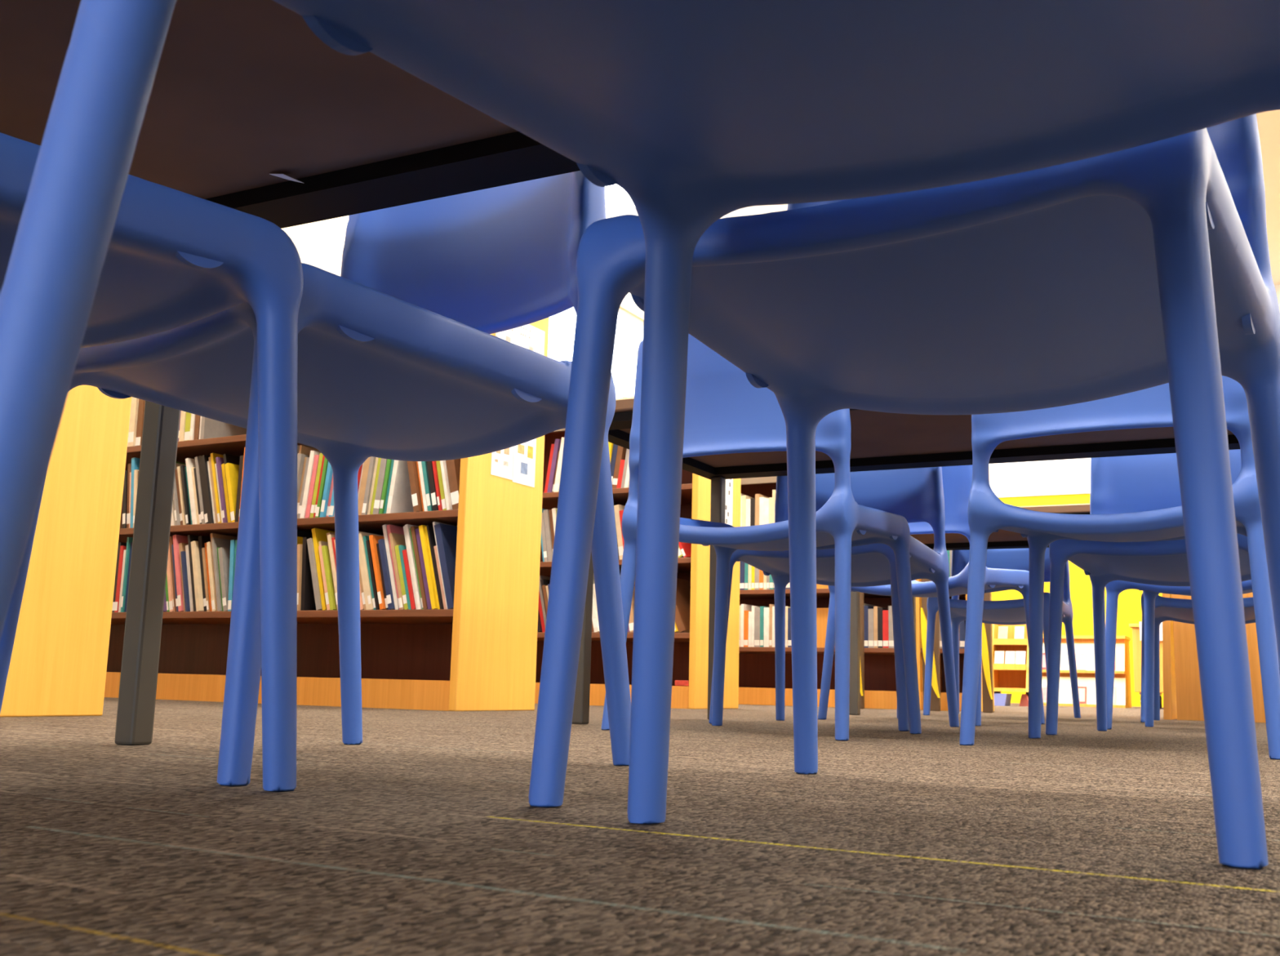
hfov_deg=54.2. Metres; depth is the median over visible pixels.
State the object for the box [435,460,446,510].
picture book
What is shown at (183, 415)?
picture book
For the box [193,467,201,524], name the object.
picture book
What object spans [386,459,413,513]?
picture book
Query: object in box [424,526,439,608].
picture book
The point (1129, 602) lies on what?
wall
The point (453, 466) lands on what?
picture book
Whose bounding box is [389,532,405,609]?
picture book
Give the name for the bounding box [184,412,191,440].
picture book
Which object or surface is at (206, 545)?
picture book
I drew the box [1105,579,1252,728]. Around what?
chair
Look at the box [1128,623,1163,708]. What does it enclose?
base cabinet
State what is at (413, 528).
picture book
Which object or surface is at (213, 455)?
picture book
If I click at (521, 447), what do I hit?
picture
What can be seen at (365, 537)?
picture book
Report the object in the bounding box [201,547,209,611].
picture book
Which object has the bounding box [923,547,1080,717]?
chair
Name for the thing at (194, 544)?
picture book
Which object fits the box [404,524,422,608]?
picture book
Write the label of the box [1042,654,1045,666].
picture
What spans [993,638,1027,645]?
shelf
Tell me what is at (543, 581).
picture book
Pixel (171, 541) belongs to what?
picture book
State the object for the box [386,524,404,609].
picture book
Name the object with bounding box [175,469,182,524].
picture book
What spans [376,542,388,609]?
picture book
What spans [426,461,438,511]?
picture book
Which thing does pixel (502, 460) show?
notice
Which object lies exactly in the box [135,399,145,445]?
picture book
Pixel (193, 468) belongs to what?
picture book
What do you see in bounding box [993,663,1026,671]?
shelf
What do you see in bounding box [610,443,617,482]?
picture book
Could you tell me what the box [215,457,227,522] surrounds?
picture book
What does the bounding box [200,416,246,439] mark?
picture book
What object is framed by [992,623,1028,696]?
bookcase
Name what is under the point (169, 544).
picture book
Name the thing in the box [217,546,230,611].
picture book
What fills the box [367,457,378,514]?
picture book
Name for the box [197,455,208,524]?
picture book
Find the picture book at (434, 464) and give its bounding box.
[431,461,442,510]
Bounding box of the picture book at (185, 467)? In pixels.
[185,466,192,524]
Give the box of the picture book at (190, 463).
[185,457,196,524]
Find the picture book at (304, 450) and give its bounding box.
[298,444,319,455]
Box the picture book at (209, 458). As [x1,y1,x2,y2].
[208,456,217,523]
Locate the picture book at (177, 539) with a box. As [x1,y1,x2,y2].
[173,534,188,611]
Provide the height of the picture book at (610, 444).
0.208 m
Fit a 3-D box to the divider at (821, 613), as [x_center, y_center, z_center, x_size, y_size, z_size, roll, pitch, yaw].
[0.937,0.756,6.312,0.100,0.200,0.020,-4,-11,29]
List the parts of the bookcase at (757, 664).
shelf, shelf, panel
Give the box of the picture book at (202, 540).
[198,535,210,611]
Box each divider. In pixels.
[816,583,828,588]
[816,608,835,647]
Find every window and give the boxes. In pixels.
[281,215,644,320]
[617,307,643,329]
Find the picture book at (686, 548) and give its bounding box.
[678,542,691,557]
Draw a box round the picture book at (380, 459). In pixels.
[369,457,381,514]
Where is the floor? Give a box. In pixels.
[0,697,1279,955]
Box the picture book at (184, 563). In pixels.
[180,551,190,611]
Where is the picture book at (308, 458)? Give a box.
[297,457,309,518]
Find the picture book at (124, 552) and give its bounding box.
[118,549,125,612]
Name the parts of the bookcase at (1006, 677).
panel, board, panel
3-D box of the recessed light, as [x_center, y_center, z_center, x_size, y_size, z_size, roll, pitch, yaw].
[-0.145,-2.239,8.555,2.120,0.034,2.120,-3,-11,27]
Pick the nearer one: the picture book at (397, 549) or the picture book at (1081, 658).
the picture book at (397, 549)
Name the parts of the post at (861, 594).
bowed panel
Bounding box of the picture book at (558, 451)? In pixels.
[551,450,559,492]
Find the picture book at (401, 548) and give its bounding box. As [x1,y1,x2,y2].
[398,545,411,609]
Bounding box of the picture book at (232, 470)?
[224,462,239,522]
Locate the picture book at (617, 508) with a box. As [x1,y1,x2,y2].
[613,504,624,559]
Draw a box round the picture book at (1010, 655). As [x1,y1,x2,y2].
[1004,650,1015,663]
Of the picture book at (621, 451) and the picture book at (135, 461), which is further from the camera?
the picture book at (621, 451)
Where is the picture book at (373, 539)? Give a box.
[368,534,386,609]
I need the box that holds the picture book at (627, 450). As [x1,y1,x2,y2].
[621,448,629,488]
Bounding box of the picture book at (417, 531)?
[415,528,431,608]
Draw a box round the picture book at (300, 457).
[297,453,309,502]
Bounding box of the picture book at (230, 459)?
[222,453,239,519]
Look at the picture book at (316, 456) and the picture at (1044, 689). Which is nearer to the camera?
the picture book at (316, 456)
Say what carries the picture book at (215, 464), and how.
on the bookcase at (479, 654)
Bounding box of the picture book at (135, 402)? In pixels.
[127,396,138,446]
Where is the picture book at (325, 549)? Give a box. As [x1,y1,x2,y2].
[321,545,337,609]
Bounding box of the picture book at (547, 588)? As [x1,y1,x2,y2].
[546,585,548,600]
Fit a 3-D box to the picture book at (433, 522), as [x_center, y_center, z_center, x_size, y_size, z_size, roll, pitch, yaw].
[-0.543,0.272,3.786,0.077,0.262,0.194,-4,-11,29]
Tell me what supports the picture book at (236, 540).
on the bookcase at (479, 654)
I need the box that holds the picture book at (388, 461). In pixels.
[378,458,391,513]
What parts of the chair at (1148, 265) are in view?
leg, leg, seat, backrest, leg, leg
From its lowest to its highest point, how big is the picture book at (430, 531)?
0.253 m
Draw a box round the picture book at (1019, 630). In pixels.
[1014,626,1024,638]
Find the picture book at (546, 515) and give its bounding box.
[542,509,552,561]
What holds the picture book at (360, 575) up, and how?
on the bookcase at (479, 654)
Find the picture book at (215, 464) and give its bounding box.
[214,463,222,522]
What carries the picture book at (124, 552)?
on the bookcase at (479, 654)
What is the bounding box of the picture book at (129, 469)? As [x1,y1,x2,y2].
[126,463,131,528]
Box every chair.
[0,0,1279,824]
[0,133,303,791]
[0,170,631,786]
[528,114,1279,869]
[600,333,921,740]
[708,466,959,731]
[817,464,1044,725]
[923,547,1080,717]
[959,375,1279,759]
[1045,448,1251,734]
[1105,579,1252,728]
[1140,592,1255,722]
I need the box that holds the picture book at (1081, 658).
[1075,653,1086,670]
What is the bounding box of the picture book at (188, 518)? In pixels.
[180,465,191,524]
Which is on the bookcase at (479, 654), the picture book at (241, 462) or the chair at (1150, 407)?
the picture book at (241, 462)
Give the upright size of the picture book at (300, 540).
0.238 m
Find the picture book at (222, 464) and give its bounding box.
[221,463,231,522]
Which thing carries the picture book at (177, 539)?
on the bookcase at (479, 654)
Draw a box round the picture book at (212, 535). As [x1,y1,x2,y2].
[209,533,237,611]
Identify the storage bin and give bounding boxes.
[994,693,1011,706]
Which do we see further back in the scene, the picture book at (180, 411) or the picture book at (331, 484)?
the picture book at (180, 411)
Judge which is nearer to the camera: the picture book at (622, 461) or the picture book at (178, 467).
the picture book at (178, 467)
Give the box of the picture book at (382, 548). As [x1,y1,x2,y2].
[377,538,395,609]
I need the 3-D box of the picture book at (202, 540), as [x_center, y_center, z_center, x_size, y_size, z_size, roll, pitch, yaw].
[-1.412,0.337,4.289,0.073,0.256,0.221,-4,-11,29]
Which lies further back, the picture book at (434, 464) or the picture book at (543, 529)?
the picture book at (543, 529)
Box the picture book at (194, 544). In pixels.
[191,540,204,611]
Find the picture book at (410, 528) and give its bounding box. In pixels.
[409,528,423,608]
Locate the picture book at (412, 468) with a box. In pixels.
[407,461,422,511]
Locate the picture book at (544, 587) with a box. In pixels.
[542,584,547,614]
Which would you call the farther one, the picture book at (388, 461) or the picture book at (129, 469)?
the picture book at (129, 469)
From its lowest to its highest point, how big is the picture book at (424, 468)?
0.242 m
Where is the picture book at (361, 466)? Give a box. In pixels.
[357,464,362,493]
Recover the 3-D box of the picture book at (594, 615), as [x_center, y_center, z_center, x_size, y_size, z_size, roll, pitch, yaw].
[-0.151,0.520,5.180,0.075,0.245,0.197,-4,-11,29]
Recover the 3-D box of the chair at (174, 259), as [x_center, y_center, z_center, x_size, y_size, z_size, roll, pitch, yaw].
[-0.600,-0.164,0.973,0.496,0.788,0.515,-5,-11,34]
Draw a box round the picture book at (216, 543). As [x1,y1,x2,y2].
[211,537,231,611]
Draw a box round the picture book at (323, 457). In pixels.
[313,455,324,517]
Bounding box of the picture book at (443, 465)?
[440,460,452,510]
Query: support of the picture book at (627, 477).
on the bookcase at (691, 650)
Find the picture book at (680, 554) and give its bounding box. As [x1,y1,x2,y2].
[678,545,684,557]
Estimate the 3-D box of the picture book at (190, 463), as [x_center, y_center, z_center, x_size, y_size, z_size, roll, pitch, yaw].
[-1.482,0.061,4.355,0.074,0.234,0.211,-4,-11,29]
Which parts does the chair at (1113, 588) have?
leg, leg, seat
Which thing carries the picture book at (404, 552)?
on the bookcase at (479, 654)
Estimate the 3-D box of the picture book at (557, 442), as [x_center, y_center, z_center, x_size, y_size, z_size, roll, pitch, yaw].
[-0.319,-0.036,5.382,0.052,0.232,0.198,-4,-11,29]
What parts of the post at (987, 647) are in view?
bowed panel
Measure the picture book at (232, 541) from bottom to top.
0.236 m
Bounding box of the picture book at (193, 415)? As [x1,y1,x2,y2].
[189,413,195,439]
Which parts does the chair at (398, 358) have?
leg, leg, seat, leg, backrest, leg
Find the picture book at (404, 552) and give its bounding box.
[402,549,416,609]
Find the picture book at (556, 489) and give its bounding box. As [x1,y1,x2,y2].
[553,436,564,492]
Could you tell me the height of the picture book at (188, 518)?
0.211 m
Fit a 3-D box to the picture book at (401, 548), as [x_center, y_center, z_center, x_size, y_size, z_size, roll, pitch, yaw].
[-0.657,0.314,3.851,0.061,0.196,0.207,-4,-11,29]
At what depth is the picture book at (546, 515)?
5.25 m
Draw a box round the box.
[675,680,688,685]
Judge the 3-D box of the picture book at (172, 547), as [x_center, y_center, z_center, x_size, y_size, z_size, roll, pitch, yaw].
[-1.516,0.355,4.331,0.062,0.229,0.233,-4,-11,29]
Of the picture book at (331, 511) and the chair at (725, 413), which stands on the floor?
the chair at (725, 413)
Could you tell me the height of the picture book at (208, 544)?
0.233 m
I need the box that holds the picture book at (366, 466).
[358,457,370,515]
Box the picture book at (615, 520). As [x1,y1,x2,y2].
[614,520,619,559]
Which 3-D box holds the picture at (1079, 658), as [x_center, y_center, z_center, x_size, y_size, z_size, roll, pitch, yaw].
[3.399,1.419,9.687,0.077,0.105,0.001,-3,-29,27]
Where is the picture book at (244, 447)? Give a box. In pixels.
[238,447,244,521]
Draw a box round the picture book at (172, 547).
[171,544,178,611]
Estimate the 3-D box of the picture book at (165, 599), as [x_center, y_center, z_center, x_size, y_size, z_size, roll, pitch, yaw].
[-1.580,0.370,4.349,0.060,0.201,0.198,-4,-11,29]
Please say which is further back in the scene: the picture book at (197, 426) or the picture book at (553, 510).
the picture book at (553, 510)
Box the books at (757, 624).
[738,489,965,648]
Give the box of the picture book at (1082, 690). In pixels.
[1078,686,1086,703]
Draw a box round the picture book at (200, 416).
[199,416,201,439]
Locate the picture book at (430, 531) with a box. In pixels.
[426,524,444,608]
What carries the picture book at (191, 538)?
on the bookcase at (479, 654)
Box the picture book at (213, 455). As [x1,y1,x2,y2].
[210,452,223,523]
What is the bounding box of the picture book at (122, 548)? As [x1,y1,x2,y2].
[114,545,126,612]
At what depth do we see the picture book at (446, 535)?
3.70 m
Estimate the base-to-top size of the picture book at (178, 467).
0.209 m
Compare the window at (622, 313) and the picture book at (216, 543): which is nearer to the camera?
the picture book at (216, 543)
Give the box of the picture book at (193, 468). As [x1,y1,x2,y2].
[191,466,199,524]
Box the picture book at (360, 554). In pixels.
[358,531,383,609]
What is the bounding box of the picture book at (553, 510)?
[551,507,557,534]
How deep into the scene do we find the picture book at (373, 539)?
3.81 m
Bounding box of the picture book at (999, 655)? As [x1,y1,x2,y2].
[994,650,1004,663]
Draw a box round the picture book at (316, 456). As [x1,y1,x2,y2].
[304,454,319,518]
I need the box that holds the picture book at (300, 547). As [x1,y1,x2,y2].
[297,543,302,610]
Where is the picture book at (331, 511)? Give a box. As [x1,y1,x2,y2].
[328,488,334,516]
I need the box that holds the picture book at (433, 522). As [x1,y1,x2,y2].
[432,521,457,608]
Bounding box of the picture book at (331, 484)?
[325,473,333,516]
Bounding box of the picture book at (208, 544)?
[206,541,216,611]
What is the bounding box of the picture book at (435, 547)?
[433,546,446,608]
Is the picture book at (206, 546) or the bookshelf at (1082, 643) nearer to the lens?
the picture book at (206, 546)
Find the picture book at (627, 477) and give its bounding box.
[624,455,629,487]
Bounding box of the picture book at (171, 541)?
[168,536,176,611]
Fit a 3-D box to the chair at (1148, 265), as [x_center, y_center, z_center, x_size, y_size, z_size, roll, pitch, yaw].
[0.264,-0.128,1.061,0.496,0.788,0.515,-4,-11,31]
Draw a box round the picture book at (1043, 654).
[1042,653,1046,669]
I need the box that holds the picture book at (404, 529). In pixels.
[403,525,417,609]
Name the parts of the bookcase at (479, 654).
shelf, panel, shelf, shelf, panel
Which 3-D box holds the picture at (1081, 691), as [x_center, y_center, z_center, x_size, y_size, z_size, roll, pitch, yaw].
[3.378,1.666,9.620,0.077,0.105,0.001,-3,-29,27]
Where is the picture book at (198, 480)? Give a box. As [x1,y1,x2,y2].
[194,456,204,524]
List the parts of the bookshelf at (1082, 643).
slanted panel, slanted panel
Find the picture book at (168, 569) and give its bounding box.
[166,549,173,611]
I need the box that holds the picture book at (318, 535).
[311,528,334,610]
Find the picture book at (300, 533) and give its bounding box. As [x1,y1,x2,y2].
[297,529,312,537]
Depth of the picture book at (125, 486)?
4.42 m
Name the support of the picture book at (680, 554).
on the bookcase at (691, 650)
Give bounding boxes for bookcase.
[0,385,131,716]
[104,317,549,711]
[534,395,741,708]
[738,463,994,711]
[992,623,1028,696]
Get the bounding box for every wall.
[605,110,1279,284]
[991,493,1163,706]
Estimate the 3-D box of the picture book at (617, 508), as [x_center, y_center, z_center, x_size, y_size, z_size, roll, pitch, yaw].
[-0.034,0.237,5.193,0.061,0.230,0.213,-4,-11,29]
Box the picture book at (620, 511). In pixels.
[618,509,624,548]
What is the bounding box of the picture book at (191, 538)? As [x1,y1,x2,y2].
[187,534,198,611]
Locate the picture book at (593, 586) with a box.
[592,583,598,616]
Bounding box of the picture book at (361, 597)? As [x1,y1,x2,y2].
[359,580,364,609]
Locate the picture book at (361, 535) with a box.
[358,532,382,609]
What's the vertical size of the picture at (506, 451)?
0.038 m
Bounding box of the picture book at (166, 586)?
[164,575,169,611]
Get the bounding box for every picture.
[503,448,509,454]
[503,460,508,466]
[505,335,511,342]
[517,444,524,454]
[520,462,528,475]
[527,445,533,458]
[1041,687,1046,700]
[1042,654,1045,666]
[1075,654,1084,667]
[1078,688,1084,701]
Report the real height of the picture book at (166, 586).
0.242 m
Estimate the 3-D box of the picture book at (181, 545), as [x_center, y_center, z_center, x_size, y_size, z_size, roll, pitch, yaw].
[-1.495,0.349,4.309,0.067,0.234,0.199,-4,-11,29]
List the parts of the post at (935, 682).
bowed panel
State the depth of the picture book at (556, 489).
5.27 m
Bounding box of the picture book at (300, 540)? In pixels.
[297,536,302,544]
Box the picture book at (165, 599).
[163,588,167,611]
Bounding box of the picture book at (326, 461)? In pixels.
[315,457,328,517]
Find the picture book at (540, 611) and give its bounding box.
[538,589,545,631]
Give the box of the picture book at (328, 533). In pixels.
[326,532,337,608]
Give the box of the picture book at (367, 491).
[361,456,375,515]
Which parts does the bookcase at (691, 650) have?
shelf, panel, shelf, shelf, panel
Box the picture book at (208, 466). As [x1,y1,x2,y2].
[207,461,215,523]
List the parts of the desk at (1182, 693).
panel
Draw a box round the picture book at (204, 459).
[200,454,213,523]
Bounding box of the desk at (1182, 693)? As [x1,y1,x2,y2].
[1161,592,1266,722]
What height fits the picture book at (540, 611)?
0.190 m
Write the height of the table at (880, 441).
0.708 m
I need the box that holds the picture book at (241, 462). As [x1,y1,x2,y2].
[235,455,243,521]
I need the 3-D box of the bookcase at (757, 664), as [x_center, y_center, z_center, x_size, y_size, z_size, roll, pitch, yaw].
[0.172,0.547,6.895,3.400,1.345,0.402,-4,-11,29]
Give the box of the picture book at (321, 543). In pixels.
[318,541,328,546]
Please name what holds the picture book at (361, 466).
on the bookcase at (479, 654)
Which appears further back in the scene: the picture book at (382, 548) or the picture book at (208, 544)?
the picture book at (208, 544)
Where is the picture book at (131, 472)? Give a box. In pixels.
[128,471,131,528]
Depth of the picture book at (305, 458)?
4.04 m
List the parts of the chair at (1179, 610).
leg, leg, seat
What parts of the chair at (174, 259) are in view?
seat, leg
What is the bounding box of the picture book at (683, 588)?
[675,577,690,632]
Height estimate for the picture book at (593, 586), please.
0.199 m
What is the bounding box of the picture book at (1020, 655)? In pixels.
[1015,650,1026,663]
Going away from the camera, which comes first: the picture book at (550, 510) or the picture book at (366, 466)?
the picture book at (366, 466)
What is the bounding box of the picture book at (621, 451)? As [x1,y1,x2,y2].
[612,445,626,488]
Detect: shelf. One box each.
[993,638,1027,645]
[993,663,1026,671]
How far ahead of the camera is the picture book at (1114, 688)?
9.50 m
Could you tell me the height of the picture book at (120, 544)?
0.245 m
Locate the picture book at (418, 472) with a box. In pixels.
[416,461,424,511]
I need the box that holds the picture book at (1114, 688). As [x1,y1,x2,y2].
[1112,687,1115,704]
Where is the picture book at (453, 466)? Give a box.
[445,458,460,509]
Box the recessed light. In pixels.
[604,184,635,208]
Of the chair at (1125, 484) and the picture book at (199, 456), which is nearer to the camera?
the chair at (1125, 484)
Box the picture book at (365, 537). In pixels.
[363,535,376,609]
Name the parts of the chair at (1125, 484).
leg, leg, seat, backrest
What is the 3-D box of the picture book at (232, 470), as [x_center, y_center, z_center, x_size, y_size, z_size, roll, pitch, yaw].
[-1.310,0.067,4.270,0.070,0.204,0.234,-4,-11,29]
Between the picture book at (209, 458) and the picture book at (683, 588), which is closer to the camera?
the picture book at (209, 458)
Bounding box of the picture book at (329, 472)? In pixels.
[320,461,333,516]
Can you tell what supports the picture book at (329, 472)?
on the bookcase at (479, 654)
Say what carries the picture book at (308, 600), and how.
on the bookcase at (479, 654)
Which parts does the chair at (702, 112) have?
leg, leg, seat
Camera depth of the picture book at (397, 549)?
3.77 m
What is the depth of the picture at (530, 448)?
3.95 m
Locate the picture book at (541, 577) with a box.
[538,575,550,626]
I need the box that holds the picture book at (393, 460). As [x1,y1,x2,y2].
[383,459,394,513]
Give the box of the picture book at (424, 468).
[421,461,433,511]
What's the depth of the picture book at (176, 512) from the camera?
4.29 m
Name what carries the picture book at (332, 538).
on the bookcase at (479, 654)
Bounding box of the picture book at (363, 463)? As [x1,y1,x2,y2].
[357,462,364,497]
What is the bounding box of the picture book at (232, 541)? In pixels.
[227,539,235,611]
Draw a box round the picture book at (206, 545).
[204,542,212,611]
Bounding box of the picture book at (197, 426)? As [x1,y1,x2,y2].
[193,414,200,439]
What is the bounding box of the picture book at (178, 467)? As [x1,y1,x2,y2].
[177,466,186,524]
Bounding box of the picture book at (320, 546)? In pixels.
[318,545,329,609]
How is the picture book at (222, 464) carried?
on the bookcase at (479, 654)
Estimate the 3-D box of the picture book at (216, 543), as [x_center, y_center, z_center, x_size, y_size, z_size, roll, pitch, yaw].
[-1.352,0.335,4.236,0.065,0.246,0.220,-4,-11,29]
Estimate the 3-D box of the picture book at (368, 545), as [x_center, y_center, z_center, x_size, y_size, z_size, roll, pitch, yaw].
[-0.762,0.313,3.922,0.067,0.215,0.232,-4,-11,29]
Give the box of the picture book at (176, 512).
[173,466,180,525]
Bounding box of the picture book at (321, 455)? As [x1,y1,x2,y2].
[309,453,323,517]
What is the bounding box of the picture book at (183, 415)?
[178,410,186,441]
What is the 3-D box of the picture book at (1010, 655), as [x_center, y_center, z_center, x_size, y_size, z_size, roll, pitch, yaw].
[2.617,1.283,8.852,0.066,0.120,0.050,-3,-11,27]
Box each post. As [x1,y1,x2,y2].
[859,591,864,708]
[920,578,940,711]
[982,592,993,712]
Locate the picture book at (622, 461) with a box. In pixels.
[616,459,625,488]
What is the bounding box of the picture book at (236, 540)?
[232,539,237,591]
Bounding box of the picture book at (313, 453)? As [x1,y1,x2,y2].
[299,450,320,518]
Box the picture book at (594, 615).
[591,575,599,632]
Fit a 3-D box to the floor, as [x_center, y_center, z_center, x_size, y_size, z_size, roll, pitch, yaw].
[1.796,0.649,2.942,10.800,0.060,17.000,-3,-11,27]
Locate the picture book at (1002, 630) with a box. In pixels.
[997,626,1008,638]
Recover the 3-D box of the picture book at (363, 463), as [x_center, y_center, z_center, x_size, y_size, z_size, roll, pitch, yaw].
[-0.813,0.012,4.009,0.048,0.250,0.223,-4,-11,29]
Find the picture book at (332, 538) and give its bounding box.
[331,537,336,568]
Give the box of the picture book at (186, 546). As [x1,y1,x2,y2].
[185,544,193,611]
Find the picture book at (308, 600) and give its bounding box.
[300,537,315,610]
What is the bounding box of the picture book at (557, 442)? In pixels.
[546,439,560,492]
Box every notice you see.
[490,446,513,479]
[512,438,536,487]
[724,479,733,525]
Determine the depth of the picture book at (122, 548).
4.37 m
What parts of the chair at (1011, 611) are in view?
leg, leg, seat, backrest, leg, leg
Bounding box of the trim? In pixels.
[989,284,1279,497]
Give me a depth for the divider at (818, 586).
6.34 m
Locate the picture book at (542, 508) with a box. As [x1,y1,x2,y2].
[541,508,545,561]
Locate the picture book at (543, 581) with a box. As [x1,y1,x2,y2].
[540,578,550,616]
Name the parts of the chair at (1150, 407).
leg, leg, backrest, seat, leg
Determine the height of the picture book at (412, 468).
0.238 m
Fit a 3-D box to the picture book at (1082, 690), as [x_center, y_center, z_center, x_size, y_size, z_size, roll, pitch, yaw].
[3.380,1.667,9.622,0.101,0.129,0.047,-3,-11,27]
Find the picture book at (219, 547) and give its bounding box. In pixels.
[217,546,223,611]
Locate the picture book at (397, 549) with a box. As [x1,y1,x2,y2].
[395,544,408,609]
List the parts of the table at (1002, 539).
leg, leg, frame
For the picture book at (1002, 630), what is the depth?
8.97 m
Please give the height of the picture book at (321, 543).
0.220 m
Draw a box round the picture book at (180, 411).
[177,410,181,441]
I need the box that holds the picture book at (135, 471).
[133,469,138,528]
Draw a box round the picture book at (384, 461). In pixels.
[373,457,386,514]
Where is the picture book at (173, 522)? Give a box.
[170,462,186,525]
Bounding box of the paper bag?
[1019,693,1028,706]
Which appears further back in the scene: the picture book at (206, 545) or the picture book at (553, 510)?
the picture book at (553, 510)
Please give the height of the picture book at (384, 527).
0.262 m
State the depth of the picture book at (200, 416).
4.30 m
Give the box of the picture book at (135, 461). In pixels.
[129,457,140,528]
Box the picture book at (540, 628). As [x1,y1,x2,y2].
[537,606,542,631]
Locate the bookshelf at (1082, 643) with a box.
[1041,635,1132,707]
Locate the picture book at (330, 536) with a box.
[327,533,337,609]
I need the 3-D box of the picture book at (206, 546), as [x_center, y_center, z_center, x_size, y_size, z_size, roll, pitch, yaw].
[-1.378,0.350,4.256,0.061,0.220,0.211,-4,-11,29]
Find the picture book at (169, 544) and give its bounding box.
[168,543,174,611]
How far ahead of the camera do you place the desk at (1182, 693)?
5.01 m
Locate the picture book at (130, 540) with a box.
[120,537,133,612]
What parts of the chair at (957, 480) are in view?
leg, seat, backrest, leg, leg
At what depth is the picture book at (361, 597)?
3.83 m
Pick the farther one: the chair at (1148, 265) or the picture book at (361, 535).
the picture book at (361, 535)
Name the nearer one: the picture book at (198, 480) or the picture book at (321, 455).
the picture book at (321, 455)
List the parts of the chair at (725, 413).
leg, leg, backrest, seat, leg, leg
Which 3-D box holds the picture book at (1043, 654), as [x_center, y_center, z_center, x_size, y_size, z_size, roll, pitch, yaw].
[3.187,1.433,9.800,0.106,0.129,0.047,-3,-11,27]
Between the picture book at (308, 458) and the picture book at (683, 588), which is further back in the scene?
the picture book at (683, 588)
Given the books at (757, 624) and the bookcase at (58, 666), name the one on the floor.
the bookcase at (58, 666)
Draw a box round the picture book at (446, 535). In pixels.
[434,523,457,608]
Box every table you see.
[0,0,580,745]
[571,397,1239,724]
[848,503,1090,715]
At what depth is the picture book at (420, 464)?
3.78 m
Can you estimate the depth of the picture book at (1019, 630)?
8.92 m
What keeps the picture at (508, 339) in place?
attached to the sign
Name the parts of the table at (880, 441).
leg, leg, frame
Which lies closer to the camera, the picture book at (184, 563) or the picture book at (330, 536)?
the picture book at (330, 536)
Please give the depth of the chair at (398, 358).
1.38 m
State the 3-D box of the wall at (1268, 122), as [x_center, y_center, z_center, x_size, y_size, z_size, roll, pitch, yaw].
[1.888,-3.080,3.556,11.000,0.100,17.200,-3,-11,27]
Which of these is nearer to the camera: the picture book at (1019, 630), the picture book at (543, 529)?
the picture book at (543, 529)
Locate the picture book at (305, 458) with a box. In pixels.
[297,457,306,515]
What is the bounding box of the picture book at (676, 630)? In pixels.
[674,622,679,632]
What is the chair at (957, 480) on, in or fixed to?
on the floor
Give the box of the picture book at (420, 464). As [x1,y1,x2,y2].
[417,461,427,511]
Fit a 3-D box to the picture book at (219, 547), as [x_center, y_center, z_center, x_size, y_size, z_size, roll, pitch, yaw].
[-1.341,0.350,4.224,0.057,0.213,0.193,-4,-11,29]
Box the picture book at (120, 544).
[111,542,126,612]
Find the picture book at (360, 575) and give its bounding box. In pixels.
[359,563,366,609]
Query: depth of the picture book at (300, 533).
4.05 m
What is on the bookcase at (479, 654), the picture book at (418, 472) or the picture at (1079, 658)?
the picture book at (418, 472)
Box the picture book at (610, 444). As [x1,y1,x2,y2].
[608,441,613,463]
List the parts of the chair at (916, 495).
leg, leg, seat, backrest, leg, leg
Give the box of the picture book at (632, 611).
[628,581,635,632]
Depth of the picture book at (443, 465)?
3.73 m
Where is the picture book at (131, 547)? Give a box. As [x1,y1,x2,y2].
[124,542,132,612]
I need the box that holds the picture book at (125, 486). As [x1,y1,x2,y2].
[122,470,127,528]
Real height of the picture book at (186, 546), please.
0.227 m
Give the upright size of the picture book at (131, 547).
0.244 m
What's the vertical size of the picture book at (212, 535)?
0.262 m
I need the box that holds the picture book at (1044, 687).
[1041,685,1047,702]
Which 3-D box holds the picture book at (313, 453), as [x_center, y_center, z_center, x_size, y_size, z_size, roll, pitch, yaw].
[-1.014,0.038,4.105,0.043,0.222,0.220,-4,-11,29]
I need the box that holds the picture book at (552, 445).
[543,444,554,493]
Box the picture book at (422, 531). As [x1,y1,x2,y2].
[418,524,437,608]
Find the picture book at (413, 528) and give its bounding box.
[410,525,427,608]
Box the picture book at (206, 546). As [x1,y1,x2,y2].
[206,546,212,608]
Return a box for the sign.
[495,324,545,355]
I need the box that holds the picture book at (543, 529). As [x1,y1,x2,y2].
[541,512,547,561]
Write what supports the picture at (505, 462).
attached to the notice at (502, 460)
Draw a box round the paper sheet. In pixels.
[1139,621,1162,640]
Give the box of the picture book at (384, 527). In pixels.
[382,524,399,609]
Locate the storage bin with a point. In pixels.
(1000, 699)
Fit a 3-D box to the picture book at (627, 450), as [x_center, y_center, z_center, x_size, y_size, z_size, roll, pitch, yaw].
[-0.007,-0.040,5.213,0.044,0.200,0.208,-4,-11,29]
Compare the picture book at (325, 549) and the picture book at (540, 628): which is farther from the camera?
the picture book at (540, 628)
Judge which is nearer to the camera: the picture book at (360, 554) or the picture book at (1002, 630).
the picture book at (360, 554)
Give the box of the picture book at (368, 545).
[365,539,379,609]
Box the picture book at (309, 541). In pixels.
[306,537,322,610]
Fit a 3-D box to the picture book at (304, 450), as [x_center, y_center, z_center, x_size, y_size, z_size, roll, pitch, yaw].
[-1.063,0.032,4.145,0.039,0.245,0.222,-4,-11,29]
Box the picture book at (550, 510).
[548,509,554,551]
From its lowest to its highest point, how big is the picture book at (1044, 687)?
0.129 m
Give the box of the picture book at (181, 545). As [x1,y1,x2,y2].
[178,542,188,611]

